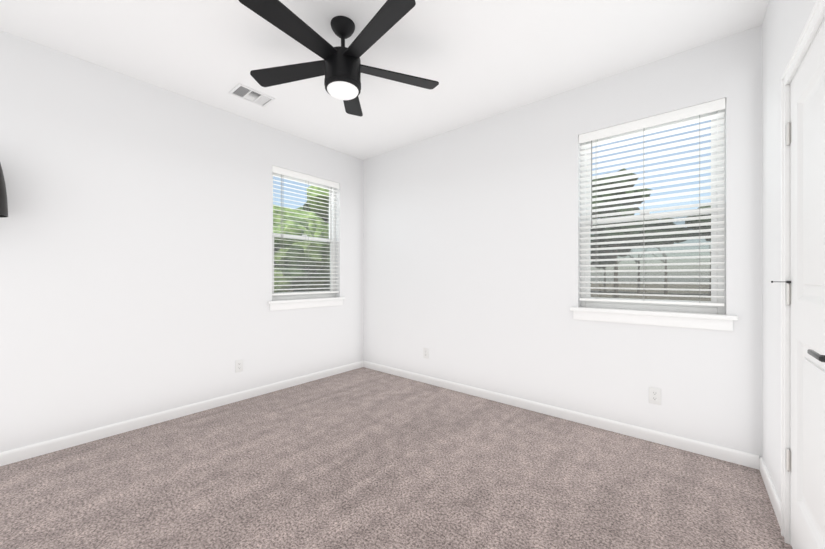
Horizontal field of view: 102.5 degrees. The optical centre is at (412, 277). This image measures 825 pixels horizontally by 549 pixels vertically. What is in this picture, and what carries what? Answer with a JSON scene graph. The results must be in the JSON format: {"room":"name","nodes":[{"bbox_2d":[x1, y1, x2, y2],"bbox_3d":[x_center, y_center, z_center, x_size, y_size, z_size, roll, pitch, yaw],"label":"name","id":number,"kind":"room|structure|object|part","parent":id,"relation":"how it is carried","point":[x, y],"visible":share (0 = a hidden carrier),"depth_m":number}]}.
{"room":"empty bedroom","nodes":[
{"label":"empty bedroom","id":0,"kind":"room"},
{"bbox_2d":[0,30,362,452],"bbox_3d":[-1.944,-0.186,2.962,0.140,2.740,4.130,0,0,40],"label":"wall","id":1,"kind":"structure","parent":0,"point":[136,253],"depth_m":2.60},
{"bbox_2d":[0,163,7,216],"bbox_3d":[-2.532,-0.582,1.940,0.274,0.430,0.206,0,0,40],"label":"lamp","id":2,"kind":"object","parent":1,"relation":"attached to","point":[3,204],"visible":1,"depth_m":1.96},
{"bbox_2d":[0,361,363,465],"bbox_3d":[-1.885,1.143,2.913,0.013,0.082,3.850,0,0,40],"label":"baseboard","id":3,"kind":"structure","parent":1,"relation":"attached to","point":[34,450],"depth_m":2.65},
{"bbox_2d":[235,359,242,372],"bbox_3d":[-1.665,0.851,3.180,0.008,0.115,0.070,0,0,40],"label":"electrical outlet","id":4,"kind":"object","parent":1,"relation":"attached to","point":[238,365],"visible":1,"depth_m":3.17},
{"bbox_2d":[272,172,335,299],"bbox_3d":[-1.262,-0.462,3.838,0.060,1.412,0.869,0,0,40],"label":"window","id":5,"kind":"structure","parent":1,"relation":"in","point":[332,270],"depth_m":3.91},
{"bbox_2d":[274,237,329,292],"bbox_3d":[-1.282,-0.126,3.856,0.001,0.674,0.803,0,0,40],"label":"screen","id":6,"kind":"object","parent":5,"relation":"attached to","point":[302,259],"depth_m":3.84},
{"bbox_2d":[272,165,338,295],"bbox_3d":[-1.202,-0.489,3.788,0.069,1.356,0.861,0,0,40],"label":"window blind","id":7,"kind":"object","parent":5,"relation":"attached to","point":[294,174],"visible":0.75,"depth_m":3.76},
{"bbox_2d":[268,297,344,310],"bbox_3d":[-1.194,0.294,3.781,0.127,0.100,0.969,0,0,40],"label":"sill","id":8,"kind":"structure","parent":1,"relation":"attached to","point":[274,305],"depth_m":3.69},
{"bbox_2d":[0,0,768,159],"bbox_3d":[-0.487,-1.606,1.741,3.943,0.100,4.130,0,0,40],"label":"ceiling","id":9,"kind":"structure","parent":0,"point":[478,60],"depth_m":2.24},
{"bbox_2d":[229,83,274,106],"bbox_3d":[-1.370,-1.551,2.832,0.210,0.010,0.300,0,0,40],"label":"ceiling vent","id":10,"kind":"object","parent":9,"relation":"in","point":[244,92],"visible":1,"depth_m":2.82},
{"bbox_2d":[239,0,438,116],"bbox_3d":[-0.431,-1.338,2.007,1.225,0.437,1.215,0,0,40],"label":"ceiling fan","id":11,"kind":"object","parent":9,"relation":"hanging from","point":[341,68],"visible":0.98,"depth_m":1.94},
{"bbox_2d":[0,367,792,548],"bbox_3d":[-0.487,1.234,1.741,3.943,0.100,4.130,0,0,40],"label":"floor","id":12,"kind":"structure","parent":0,"point":[363,458],"depth_m":1.89},
{"bbox_2d":[363,25,761,457],"bbox_3d":[0.795,-0.186,3.269,3.663,2.740,0.140,0,0,40],"label":"wall","id":13,"kind":"structure","parent":0,"point":[471,253],"depth_m":2.85},
{"bbox_2d":[423,348,427,358],"bbox_3d":[0.149,0.850,3.714,0.070,0.115,0.008,0,0,40],"label":"electrical outlet","id":14,"kind":"object","parent":13,"relation":"attached to","point":[425,352],"visible":1,"depth_m":3.71},
{"bbox_2d":[364,361,755,468],"bbox_3d":[0.758,1.143,3.202,3.633,0.082,0.013,0,0,40],"label":"baseboard","id":15,"kind":"structure","parent":13,"relation":"attached to","point":[650,435],"depth_m":2.62},
{"bbox_2d":[581,109,724,313],"bbox_3d":[1.764,-0.462,2.510,0.884,1.412,0.060,0,0,40],"label":"window","id":16,"kind":"structure","parent":13,"relation":"in","point":[674,307],"depth_m":2.41},
{"bbox_2d":[591,214,710,300],"bbox_3d":[1.781,-0.126,2.530,0.818,0.674,0.001,0,0,40],"label":"screen","id":17,"kind":"object","parent":16,"relation":"attached to","point":[704,220],"depth_m":2.50},
{"bbox_2d":[579,98,725,305],"bbox_3d":[1.714,-0.489,2.450,0.876,1.356,0.069,0,0,40],"label":"window blind","id":18,"kind":"object","parent":16,"relation":"attached to","point":[696,110],"visible":0.94,"depth_m":2.41},
{"bbox_2d":[570,307,737,330],"bbox_3d":[1.707,0.294,2.442,0.984,0.100,0.127,0,0,40],"label":"sill","id":19,"kind":"structure","parent":13,"relation":"attached to","point":[713,321],"depth_m":2.35},
{"bbox_2d":[649,387,660,404],"bbox_3d":[1.742,0.852,2.379,0.070,0.115,0.008,0,0,40],"label":"electrical outlet","id":20,"kind":"object","parent":13,"relation":"attached to","point":[654,395],"visible":1,"depth_m":2.38},
{"bbox_2d":[762,0,815,501],"bbox_3d":[0.970,-0.186,0.519,0.140,2.740,4.130,0,0,40],"label":"wall","id":21,"kind":"structure","parent":0,"point":[784,23],"depth_m":1.76},
{"bbox_2d":[756,455,780,528],"bbox_3d":[1.916,1.143,1.766,0.013,0.082,0.645,0,0,40],"label":"baseboard","id":22,"kind":"structure","parent":21,"relation":"attached to","point":[760,465],"depth_m":1.77},
{"bbox_2d":[781,0,824,544],"bbox_3d":[1.469,0.132,1.129,0.159,2.104,0.906,0,0,40],"label":"door frame","id":23,"kind":"structure","parent":21,"relation":"attached to","point":[813,25],"depth_m":1.47},
{"bbox_2d":[786,20,824,548],"bbox_3d":[1.438,0.162,1.169,0.048,2.020,0.784,0,0,40],"label":"door","id":24,"kind":"structure","parent":21,"relation":"in","point":[807,305],"depth_m":1.27},
{"bbox_3d":[1.664,0.086,1.465,0.013,1.545,0.040,0,0,40],"label":"door hinges","id":25,"kind":"part","parent":24,"relation":"part of"},
{"bbox_2d":[807,349,824,361],"bbox_3d":[1.223,0.234,0.973,0.056,0.062,0.146,0,0,40],"label":"lever","id":26,"kind":"object","parent":24,"relation":"attached to","point":[817,356],"visible":1,"depth_m":0.97},
{"label":"outside","id":27,"kind":"structure","parent":0,"visible":0},
{"bbox_2d":[287,283,717,313],"bbox_3d":[-2.838,1.744,1.787,300.000,0.120,300.000,0,0,40],"label":"ground","id":28,"kind":"structure","parent":27,"point":[672,286],"depth_m":39.71},
{"bbox_2d":[273,168,710,299],"bbox_3d":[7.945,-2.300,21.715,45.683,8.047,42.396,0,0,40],"label":"tree","id":29,"kind":"object","parent":28,"relation":"on","point":[296,223],"depth_m":14.60}
]}

